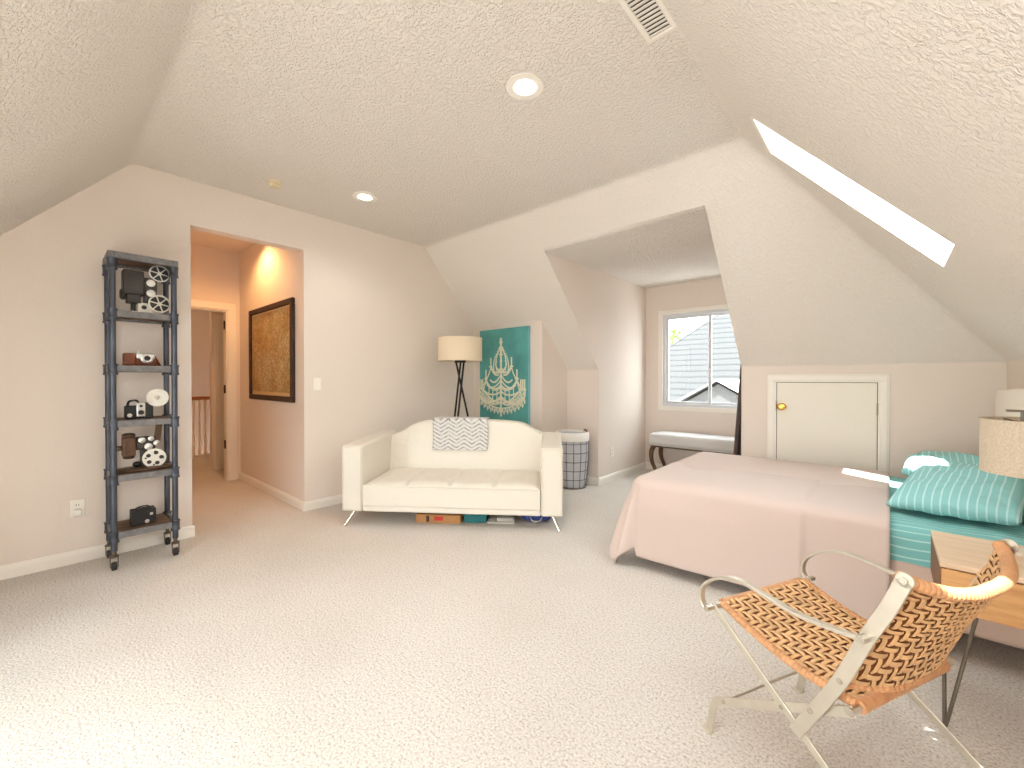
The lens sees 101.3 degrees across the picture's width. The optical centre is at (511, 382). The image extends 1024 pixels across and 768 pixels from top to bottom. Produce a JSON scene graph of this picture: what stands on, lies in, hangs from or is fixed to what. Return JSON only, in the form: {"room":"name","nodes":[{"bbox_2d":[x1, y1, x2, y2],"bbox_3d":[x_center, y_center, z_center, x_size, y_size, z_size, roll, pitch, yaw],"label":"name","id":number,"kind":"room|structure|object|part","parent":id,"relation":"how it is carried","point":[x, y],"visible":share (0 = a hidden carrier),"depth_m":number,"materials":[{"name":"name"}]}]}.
{"room":"bedroom","nodes":[
{"label":"bedroom","id":0,"kind":"room"},
{"bbox_2d":[191,244,240,478],"bbox_3d":[-4.803,0.593,6.113,3.497,4.356,3.100,0,1,42],"label":"wall","id":1,"kind":"structure","parent":0,"point":[214,272],"depth_m":5.12,"materials":[{"name":"beige paint"}]},
{"bbox_2d":[191,299,236,480],"bbox_3d":[-3.694,0.118,4.794,0.128,2.127,0.922,0,1,42],"label":"trim","id":2,"kind":"structure","parent":1,"relation":"attached to","point":[228,310],"depth_m":5.05,"materials":[{"name":"white"}]},
{"bbox_2d":[223,321,225,448],"bbox_3d":[-3.467,0.026,5.059,0.062,1.535,0.016,0,1,42],"label":"door hinge","id":3,"kind":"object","parent":1,"relation":"attached to","point":[223,321],"depth_m":5.05,"materials":[{"name":"brown metal"}]},
{"bbox_2d":[209,312,223,470],"bbox_3d":[-3.738,-0.206,5.959,0.100,2.756,0.900,0,1,42],"label":"wall","id":4,"kind":"structure","parent":0,"point":[211,314],"depth_m":5.61,"materials":[{"name":"beige paint"}]},
{"bbox_2d":[214,315,223,469],"bbox_3d":[-3.717,0.132,5.897,0.018,2.080,0.768,0,1,42],"label":"door","id":5,"kind":"structure","parent":4,"relation":"in","point":[218,319],"depth_m":5.64,"materials":[{"name":"white wood"}]},
{"bbox_2d":[190,229,254,252],"bbox_3d":[-4.176,-1.620,5.467,5.267,0.080,2.400,0,1,42],"label":"ceiling","id":6,"kind":"structure","parent":0,"point":[199,238],"depth_m":4.72,"materials":[{"name":"beige paint"}]},
{"bbox_2d":[0,165,473,565],"bbox_3d":[-2.066,-0.189,3.800,0.120,2.756,4.591,0,1,42],"label":"wall","id":7,"kind":"structure","parent":0,"point":[374,308],"depth_m":3.11,"materials":[{"name":"beige paint"}]},
{"bbox_2d":[70,498,84,517],"bbox_3d":[-2.877,0.836,2.781,0.040,0.116,0.072,0,1,42],"label":"wall outlet","id":8,"kind":"object","parent":7,"relation":"attached to","point":[77,507],"visible":1,"depth_m":2.78,"materials":[{"name":"white plastic"}]},
{"bbox_2d":[74,503,80,507],"bbox_3d":[-2.887,0.815,2.789,0.003,0.034,0.034,0,1,42],"label":"socket","id":9,"kind":"object","parent":8,"relation":"attached to","point":[76,505],"depth_m":2.79,"materials":[{"name":"grey plastic"}]},
{"bbox_2d":[0,494,341,579],"bbox_3d":[-2.016,1.147,3.766,0.014,0.085,4.591,0,1,42],"label":"baseboard","id":10,"kind":"structure","parent":7,"relation":"attached to","point":[12,570],"depth_m":2.84,"materials":[{"name":"white wood"}]},
{"bbox_2d":[313,378,320,389],"bbox_3d":[-1.837,0.014,3.959,0.010,0.116,0.072,0,1,42],"label":"light switch","id":11,"kind":"object","parent":7,"relation":"attached to","point":[316,381],"visible":1,"depth_m":3.96,"materials":[{"name":"white plastic"}]},
{"bbox_2d":[239,243,298,498],"bbox_3d":[-2.984,-0.192,4.190,1.769,2.756,1.149,0,1,42],"label":"wall","id":12,"kind":"structure","parent":0,"point":[269,430],"depth_m":4.49,"materials":[{"name":"beige paint"}]},
{"bbox_2d":[249,297,294,402],"bbox_3d":[-2.543,-0.313,4.407,1.250,1.004,0.034,0,1,42],"label":"framed picture","id":13,"kind":"object","parent":12,"relation":"attached to","point":[271,326],"visible":1,"depth_m":4.35,"materials":[{"name":"brown wood"}]},
{"bbox_2d":[239,472,304,511],"bbox_3d":[-2.622,1.141,4.505,1.903,0.085,0.014,0,1,42],"label":"baseboard","id":14,"kind":"structure","parent":12,"relation":"attached to","point":[279,494],"depth_m":4.37,"materials":[{"name":"white"}]},
{"bbox_2d":[0,0,1023,369],"bbox_3d":[0.193,-0.722,2.611,4.827,1.671,6.857,0,1,42],"label":"ceiling","id":15,"kind":"structure","parent":0,"point":[635,161],"depth_m":2.23,"materials":[{"name":"white paint"}]},
{"bbox_2d":[268,179,281,188],"bbox_3d":[-1.846,-1.540,3.271,0.096,0.045,0.096,0,1,42],"label":"smoke detector","id":16,"kind":"object","parent":15,"relation":"attached to","point":[275,184],"visible":1,"depth_m":3.25,"materials":[{"name":"beige plastic"}]},
{"bbox_2d":[352,191,376,201],"bbox_3d":[-1.236,-1.569,3.530,0.200,0.044,0.200,0,1,42],"label":"recessed light","id":17,"kind":"object","parent":15,"relation":"in","point":[364,196],"visible":0.97,"depth_m":3.51,"materials":[{"name":"white"}]},
{"bbox_2d":[506,72,543,99],"bbox_3d":[0.068,-1.558,2.199,0.200,0.044,0.200,0,1,42],"label":"recessed light","id":18,"kind":"object","parent":15,"relation":"in","point":[525,87],"visible":1,"depth_m":2.19,"materials":[{"name":"white"}]},
{"bbox_2d":[618,0,677,43],"bbox_3d":[0.552,-1.544,1.732,0.136,0.012,0.370,0,1,42],"label":"ceiling vent","id":19,"kind":"object","parent":15,"relation":"in","point":[646,15],"visible":0.98,"depth_m":1.77,"materials":[{"name":"white"}]},
{"bbox_2d":[749,116,953,266],"bbox_3d":[1.738,-1.042,2.059,0.934,1.003,0.510,0,1,42],"label":"skylight","id":20,"kind":"object","parent":15,"relation":"attached to","point":[928,242],"depth_m":2.25,"materials":[{"name":"white glass"}]},
{"bbox_2d":[0,457,1023,767],"bbox_3d":[-1.406,1.248,3.922,8.688,0.120,7.257,0,1,42],"label":"floor","id":21,"kind":"structure","parent":0,"point":[277,634],"depth_m":1.84,"materials":[{"name":"carpet"}]},
{"bbox_2d":[102,250,179,570],"bbox_3d":[-2.541,0.180,2.881,0.338,2.034,0.363,0,1,42],"label":"shelving","id":22,"kind":"object","parent":21,"relation":"on","point":[114,530],"visible":0.94,"depth_m":2.84,"materials":[{"name":"grey metal"}]},
{"bbox_3d":[-2.750,0.139,2.860,0.033,1.875,0.034,0,1,42],"label":"post","id":23,"kind":"part","parent":22,"relation":"part of","materials":[{"name":"grey metal"}]},
{"bbox_3d":[-2.541,0.141,2.673,0.033,1.875,0.034,0,1,42],"label":"post","id":24,"kind":"part","parent":22,"relation":"part of","materials":[{"name":"grey metal"}]},
{"bbox_3d":[-2.542,-0.444,2.877,0.302,0.042,0.332,0,1,42],"label":"shelf frame","id":25,"kind":"part","parent":22,"relation":"part of","materials":[{"name":"grey metal"}]},
{"bbox_3d":[-2.542,-0.092,2.880,0.302,0.042,0.332,0,1,42],"label":"shelf frame","id":26,"kind":"part","parent":22,"relation":"part of","materials":[{"name":"grey metal"}]},
{"bbox_3d":[-2.542,0.264,2.883,0.302,0.042,0.332,0,1,42],"label":"shelf frame","id":27,"kind":"part","parent":22,"relation":"part of","materials":[{"name":"grey metal"}]},
{"bbox_3d":[-2.542,0.616,2.885,0.302,0.042,0.332,0,1,42],"label":"shelf frame","id":28,"kind":"part","parent":22,"relation":"part of","materials":[{"name":"grey metal"}]},
{"bbox_3d":[-2.542,0.981,2.889,0.302,0.042,0.332,0,1,42],"label":"shelf frame","id":29,"kind":"part","parent":22,"relation":"part of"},
{"bbox_3d":[-2.542,-0.816,2.874,0.324,0.042,0.354,0,1,42],"label":"shelf frame","id":30,"kind":"part","parent":22,"relation":"part of","materials":[{"name":"grey metal"}]},
{"bbox_2d":[122,352,160,365],"bbox_3d":[-2.522,-0.161,2.865,0.112,0.096,0.194,0,1,42],"label":"vintage camera","id":31,"kind":"object","parent":22,"relation":"on","point":[138,358],"visible":0.87,"depth_m":2.83,"materials":[{"name":"brown leather"}]},
{"bbox_2d":[130,505,155,526],"bbox_3d":[-2.522,0.900,2.870,0.104,0.120,0.127,0,1,42],"label":"camera","id":32,"kind":"object","parent":22,"relation":"on","point":[141,515],"visible":1,"depth_m":2.84,"materials":[{"name":"black plastic"}]},
{"bbox_2d":[117,425,171,472],"bbox_3d":[-2.528,0.440,2.892,0.199,0.326,0.318,0,1,42],"label":"projector","id":33,"kind":"object","parent":22,"relation":"on","point":[151,458],"visible":0.94,"depth_m":2.86,"materials":[{"name":"brown metal"}]},
{"bbox_3d":[-2.547,0.554,2.852,0.037,0.038,0.046,0,1,42],"label":"focus knob","id":34,"kind":"part","parent":33,"relation":"part of","materials":[{"name":"black plastic"}]},
{"bbox_3d":[-2.478,0.353,2.936,0.016,0.155,0.051,0,1,42],"label":"arm","id":35,"kind":"part","parent":33,"relation":"part of","materials":[{"name":"brown metal"}]},
{"bbox_2d":[119,265,170,312],"bbox_3d":[-2.522,-0.638,2.870,0.106,0.345,0.280,0,1,42],"label":"projector","id":36,"kind":"object","parent":22,"relation":"on","point":[134,285],"visible":0.87,"depth_m":2.86,"materials":[{"name":"black metal"}]},
{"bbox_2d":[124,389,168,418],"bbox_3d":[-2.503,0.143,2.877,0.099,0.200,0.224,0,1,42],"label":"camera","id":37,"kind":"object","parent":22,"relation":"on","point":[155,397],"visible":1,"depth_m":2.85,"materials":[{"name":"black"}]},
{"bbox_3d":[-2.511,0.183,2.838,0.041,0.092,0.045,0,1,42],"label":"plate","id":38,"kind":"part","parent":37,"relation":"part of","materials":[{"name":"silver metal"}]},
{"bbox_3d":[-2.543,0.138,3.091,0.033,1.875,0.034,0,1,42],"label":"post","id":39,"kind":"part","parent":22,"relation":"part of","materials":[{"name":"grey metal"}]},
{"bbox_3d":[-2.334,0.139,2.904,0.033,1.875,0.034,0,1,42],"label":"post","id":40,"kind":"part","parent":22,"relation":"part of","materials":[{"name":"grey metal"}]},
{"bbox_2d":[192,396,209,458],"bbox_3d":[-5.193,0.695,6.140,0.070,0.950,1.620,0,1,42],"label":"balustrade","id":41,"kind":"object","parent":21,"relation":"on","point":[199,455],"visible":0.16,"depth_m":6.51,"materials":[{"name":"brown wood"}]},
{"bbox_3d":[-5.193,0.245,6.137,0.070,0.050,1.620,0,1,42],"label":"handrail","id":42,"kind":"part","parent":41,"relation":"part of","materials":[{"name":"brown wood"}]},
{"bbox_3d":[-5.193,1.145,6.144,0.060,0.050,1.620,0,1,42],"label":"rail","id":43,"kind":"part","parent":41,"relation":"part of","materials":[{"name":"brown"}]},
{"bbox_2d":[416,513,463,523],"bbox_3d":[-0.614,1.154,3.698,0.385,0.072,0.301,0,0,5],"label":"cardboard box","id":44,"kind":"object","parent":21,"relation":"on","point":[445,518],"visible":0.62,"depth_m":3.55,"materials":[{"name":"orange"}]},
{"bbox_2d":[342,419,562,532],"bbox_3d":[-0.471,0.775,3.821,1.832,0.827,0.846,0,0,5],"label":"sofa","id":45,"kind":"object","parent":21,"relation":"on","point":[520,471],"visible":1,"depth_m":3.51,"materials":[{"name":"beige leather"}]},
{"bbox_3d":[-1.354,1.126,3.518,0.111,0.131,0.032,0,1,-33],"label":"leg","id":46,"kind":"part","parent":45,"relation":"part of","materials":[{"name":"silver metal"}]},
{"bbox_3d":[-1.296,0.780,3.897,0.174,0.581,0.820,0,0,5],"label":"arm","id":47,"kind":"part","parent":45,"relation":"part of","materials":[{"name":"beige leather"}]},
{"bbox_3d":[-0.473,1.045,3.822,1.480,0.052,0.788,0,0,5],"label":"seat","id":48,"kind":"part","parent":45,"relation":"part of","materials":[{"name":"beige leather"}]},
{"bbox_2d":[432,417,489,450],"bbox_3d":[-0.494,0.497,4.143,0.547,0.313,0.234,0,0,5],"label":"throw blanket","id":49,"kind":"object","parent":45,"relation":"on","point":[449,433],"visible":0.96,"depth_m":4.04,"materials":[{"name":"grey fabric"}]},
{"bbox_3d":[-0.432,0.715,4.126,1.790,0.708,0.230,0,0,5],"label":"backrest","id":50,"kind":"part","parent":45,"relation":"part of","materials":[{"name":"beige leather"}]},
{"bbox_3d":[0.353,0.781,3.750,0.178,0.581,0.820,0,0,5],"label":"arm","id":51,"kind":"part","parent":45,"relation":"part of","materials":[{"name":"beige leather"}]},
{"bbox_3d":[0.351,1.128,3.366,0.031,0.130,0.104,0,1,-43],"label":"leg","id":52,"kind":"part","parent":45,"relation":"part of","materials":[{"name":"silver metal"}]},
{"bbox_2d":[438,336,481,416],"bbox_3d":[-0.568,0.349,4.589,0.490,1.672,0.513,0,0,13],"label":"floor lamp","id":53,"kind":"object","parent":21,"relation":"on","point":[456,349],"visible":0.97,"depth_m":4.42,"materials":[{"name":"beige fabric"}]},
{"bbox_3d":[-0.647,0.467,4.676,0.022,1.435,0.331,0,1,-37],"label":"tripod leg","id":54,"kind":"part","parent":53,"relation":"part of","materials":[{"name":"brown metal"}]},
{"bbox_3d":[-0.568,-0.297,4.598,0.124,0.160,0.124,0,0,13],"label":"socket plate","id":55,"kind":"part","parent":53,"relation":"part of","materials":[{"name":"brown metal"}]},
{"bbox_3d":[-0.568,-0.361,4.597,0.480,0.248,0.480,0,0,13],"label":"lamp shade","id":56,"kind":"part","parent":53,"relation":"part of","materials":[{"name":"beige fabric"}]},
{"bbox_3d":[-0.590,0.469,4.500,0.022,1.435,0.331,0,1,23],"label":"tripod leg","id":57,"kind":"part","parent":53,"relation":"part of","materials":[{"name":"brown metal"}]},
{"bbox_3d":[-0.466,0.468,4.636,0.312,1.435,0.128,0,0,13],"label":"tripod leg","id":58,"kind":"part","parent":53,"relation":"part of","materials":[{"name":"brown metal"}]},
{"bbox_2d":[464,514,488,522],"bbox_3d":[-0.299,1.154,3.711,0.198,0.072,0.308,0,0,5],"label":"storage box","id":59,"kind":"object","parent":21,"relation":"on","point":[469,518],"visible":0.5,"depth_m":3.56,"materials":[{"name":"teal"}]},
{"bbox_3d":[-0.299,1.128,3.711,0.198,0.020,0.308,0,0,5],"label":"lid","id":60,"kind":"part","parent":59,"relation":"part of","materials":[{"name":"teal"}]},
{"bbox_2d":[487,515,515,524],"bbox_3d":[-0.084,1.165,3.651,0.230,0.052,0.260,0,0,5],"label":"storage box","id":61,"kind":"object","parent":21,"relation":"on","point":[493,519],"visible":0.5,"depth_m":3.53,"materials":[{"name":"grey"}]},
{"bbox_2d":[522,515,550,521],"bbox_3d":[0.218,1.142,3.707,0.278,0.096,0.393,0,0,5],"label":"bag","id":62,"kind":"object","parent":21,"relation":"on","point":[531,518],"visible":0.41,"depth_m":3.56,"materials":[{"name":"blue fabric"}]},
{"bbox_2d":[556,429,588,488],"bbox_3d":[0.686,0.853,4.787,0.386,0.652,0.386,0,1,42],"label":"laundry hamper","id":63,"kind":"object","parent":21,"relation":"on","point":[575,443],"visible":0.78,"depth_m":4.63,"materials":[{"name":"grey fabric"}]},
{"bbox_3d":[0.686,0.880,4.787,0.378,0.598,0.378,0,1,42],"label":"wire frame","id":64,"kind":"part","parent":63,"relation":"part of","materials":[{"name":"grey metal"}]},
{"bbox_2d":[649,431,734,469],"bbox_3d":[2.246,0.909,5.038,1.117,0.549,0.407,0,1,42],"label":"upholstered bench","id":65,"kind":"object","parent":21,"relation":"on","point":[661,439],"visible":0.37,"depth_m":4.97,"materials":[{"name":"grey fabric"}]},
{"bbox_3d":[1.769,0.977,5.268,0.100,0.408,0.064,0,1,42],"label":"leg","id":66,"kind":"part","parent":65,"relation":"part of","materials":[{"name":"brown wood"}]},
{"bbox_3d":[1.969,0.976,5.492,0.100,0.408,0.064,0,1,42],"label":"leg","id":67,"kind":"part","parent":65,"relation":"part of","materials":[{"name":"brown wood"}]},
{"bbox_2d":[649,431,734,452],"bbox_3d":[2.248,0.707,5.039,1.110,0.145,0.400,0,1,42],"label":"cushion","id":68,"kind":"object","parent":65,"relation":"on","point":[662,439],"depth_m":4.94,"materials":[{"name":"grey fabric"}]},
{"bbox_2d":[733,364,740,454],"bbox_3d":[2.244,0.507,4.102,0.127,1.360,0.360,0,1,42],"label":"leaning board","id":69,"kind":"object","parent":21,"relation":"on","point":[737,441],"visible":0.07,"depth_m":3.96,"materials":[{"name":"brown wood"}]},
{"bbox_2d":[699,539,1018,767],"bbox_3d":[1.033,0.818,1.240,0.567,0.788,0.714,0,1,-23],"label":"woven chair","id":70,"kind":"object","parent":21,"relation":"on","point":[906,643],"visible":1,"depth_m":1.12,"materials":[{"name":"metal"}]},
{"bbox_3d":[0.913,0.762,1.524,0.478,0.020,0.020,0,1,-23],"label":"seat rail","id":71,"kind":"part","parent":70,"relation":"part of","materials":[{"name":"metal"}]},
{"bbox_3d":[0.928,1.062,1.492,0.478,0.009,0.009,0,1,-23],"label":"cross rod","id":72,"kind":"part","parent":70,"relation":"part of","materials":[{"name":"metal"}]},
{"bbox_3d":[0.748,0.690,1.228,0.022,0.165,0.486,0,1,-23],"label":"armrest","id":73,"kind":"part","parent":70,"relation":"part of","materials":[{"name":"metal"}]},
{"bbox_3d":[0.993,0.785,1.334,0.411,0.076,0.406,0,1,-23],"label":"woven seat","id":74,"kind":"part","parent":70,"relation":"part of","materials":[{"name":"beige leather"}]},
{"bbox_3d":[1.240,0.688,1.435,0.022,0.165,0.486,0,1,-23],"label":"armrest","id":75,"kind":"part","parent":70,"relation":"part of","materials":[{"name":"metal"}]},
{"bbox_2d":[889,388,1023,649],"bbox_3d":[1.957,0.612,2.692,1.805,1.173,1.425,0,1,42],"label":"bed","id":76,"kind":"object","parent":21,"relation":"on","point":[910,531],"visible":0.12,"depth_m":1.93,"materials":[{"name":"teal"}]},
{"bbox_2d":[609,452,889,619],"bbox_3d":[1.686,0.905,2.950,1.436,0.578,1.668,0,1,42],"label":"bedspread","id":77,"kind":"object","parent":76,"relation":"on","point":[755,520],"visible":0.98,"depth_m":2.40,"materials":[{"name":"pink fabric"}]},
{"bbox_2d":[901,451,978,476],"bbox_3d":[2.659,0.515,2.550,0.419,0.205,0.600,0,1,45],"label":"pillow","id":78,"kind":"object","parent":76,"relation":"on","point":[913,461],"visible":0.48,"depth_m":2.47,"materials":[{"name":"fabric"}]},
{"bbox_2d":[886,461,1023,525],"bbox_3d":[2.315,0.542,2.160,0.715,0.208,0.443,0,1,-36],"label":"pillow","id":79,"kind":"object","parent":76,"relation":"on","point":[964,491],"visible":0.94,"depth_m":2.02,"materials":[{"name":"teal fabric"}]},
{"bbox_3d":[1.938,0.735,2.724,1.735,0.177,1.356,0,1,42],"label":"mattress","id":80,"kind":"part","parent":76,"relation":"part of","materials":[{"name":"teal fabric"}]},
{"bbox_3d":[2.607,0.616,2.111,0.062,1.173,1.425,0,1,42],"label":"headboard","id":81,"kind":"part","parent":76,"relation":"part of","materials":[{"name":"white fabric"}]},
{"bbox_2d":[931,530,1023,726],"bbox_3d":[1.783,0.922,1.491,0.400,0.592,0.412,0,1,42],"label":"nightstand","id":82,"kind":"object","parent":21,"relation":"on","point":[956,560],"visible":0.42,"depth_m":1.46,"materials":[{"name":"brown wood"}]},
{"bbox_3d":[1.567,1.004,1.472,0.086,0.427,0.067,0,1,42],"label":"hairpin leg","id":83,"kind":"part","parent":82,"relation":"part of","materials":[{"name":"grey metal"}]},
{"bbox_3d":[1.651,0.721,1.341,0.392,0.143,0.016,0,1,42],"label":"drawer","id":84,"kind":"part","parent":82,"relation":"part of","materials":[{"name":"brown wood"}]},
{"bbox_2d":[978,409,1023,557],"bbox_3d":[1.887,0.363,1.495,0.304,0.526,0.304,0,1,42],"label":"table lamp","id":85,"kind":"object","parent":82,"relation":"on","point":[1001,438],"visible":0.99,"depth_m":1.50,"materials":[{"name":"fabric"}]},
{"bbox_3d":[1.887,0.231,1.494,0.300,0.195,0.300,0,1,42],"label":"lamp shade","id":86,"kind":"part","parent":85,"relation":"part of","materials":[{"name":"fabric"}]},
{"bbox_2d":[545,251,741,477],"bbox_3d":[1.675,-0.046,4.471,1.678,2.459,2.435,0,1,42],"label":"wall","id":87,"kind":"structure","parent":0,"point":[617,319],"depth_m":5.26,"materials":[{"name":"beige paint"}]},
{"bbox_2d":[658,304,736,413],"bbox_3d":[2.403,-0.291,5.287,1.104,1.317,0.106,0,1,42],"label":"window","id":88,"kind":"structure","parent":87,"relation":"in","point":[664,317],"depth_m":5.42,"materials":[{"name":"white wood"}]},
{"bbox_3d":[2.273,-0.292,5.411,0.564,1.137,0.025,0,1,42],"label":"sash","id":89,"kind":"part","parent":88,"relation":"part of","materials":[{"name":"white plastic"}]},
{"bbox_3d":[2.621,-0.290,5.140,0.404,1.137,0.025,0,1,42],"label":"sash","id":90,"kind":"part","parent":88,"relation":"part of","materials":[{"name":"white plastic"}]},
{"bbox_2d":[474,320,1006,477],"bbox_3d":[1.430,0.244,4.170,4.602,1.885,0.618,0,1,42],"label":"wall","id":91,"kind":"structure","parent":0,"point":[937,407],"depth_m":3.17,"materials":[{"name":"beige paint"}]},
{"bbox_2d":[478,326,529,424],"bbox_3d":[-0.113,-0.047,5.101,0.830,1.212,0.046,0,1,42],"label":"canvas painting","id":92,"kind":"object","parent":91,"relation":"attached to","point":[504,381],"visible":0.99,"depth_m":5.04,"materials":[{"name":"teal fabric"}]},
{"bbox_2d":[586,462,662,485],"bbox_3d":[1.805,1.140,4.596,4.602,0.085,1.770,0,1,42],"label":"baseboard","id":93,"kind":"structure","parent":91,"relation":"attached to","point":[613,476],"depth_m":5.18,"materials":[{"name":"white"}]},
{"bbox_2d":[767,374,889,471],"bbox_3d":[2.520,0.561,3.400,0.799,1.262,0.077,0,1,42],"label":"door","id":94,"kind":"structure","parent":91,"relation":"in","point":[843,420],"depth_m":3.39,"materials":[{"name":"white wood"}]},
{"bbox_3d":[2.303,0.206,3.584,0.062,0.062,0.067,0,1,42],"label":"knob","id":95,"kind":"part","parent":94,"relation":"part of","materials":[{"name":"gold metal"}]},
{"bbox_2d":[1007,359,1023,388],"bbox_3d":[1.619,0.546,0.843,0.120,1.335,5.089,0,1,42],"label":"wall","id":96,"kind":"structure","parent":0,"point":[1015,369],"depth_m":2.59,"materials":[{"name":"beige paint"}]},
{"label":"outside","id":97,"kind":"structure","parent":0,"visible":0},
{"bbox_2d":[669,315,740,402],"bbox_3d":[9.691,1.980,16.122,15.079,10.220,15.130,0,1,42],"label":"neighbor house","id":98,"kind":"structure","parent":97,"point":[688,356],"depth_m":15.53,"materials":[{"name":"white"}]},
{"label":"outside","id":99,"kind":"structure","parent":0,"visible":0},
{"bbox_2d":[669,328,688,345],"bbox_3d":[10.436,1.721,27.568,3.762,10.562,3.797,0,1,42],"label":"tree","id":100,"kind":"object","parent":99,"point":[675,334],"visible":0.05,"depth_m":26.94,"materials":[{"name":"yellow plant"}]}
]}

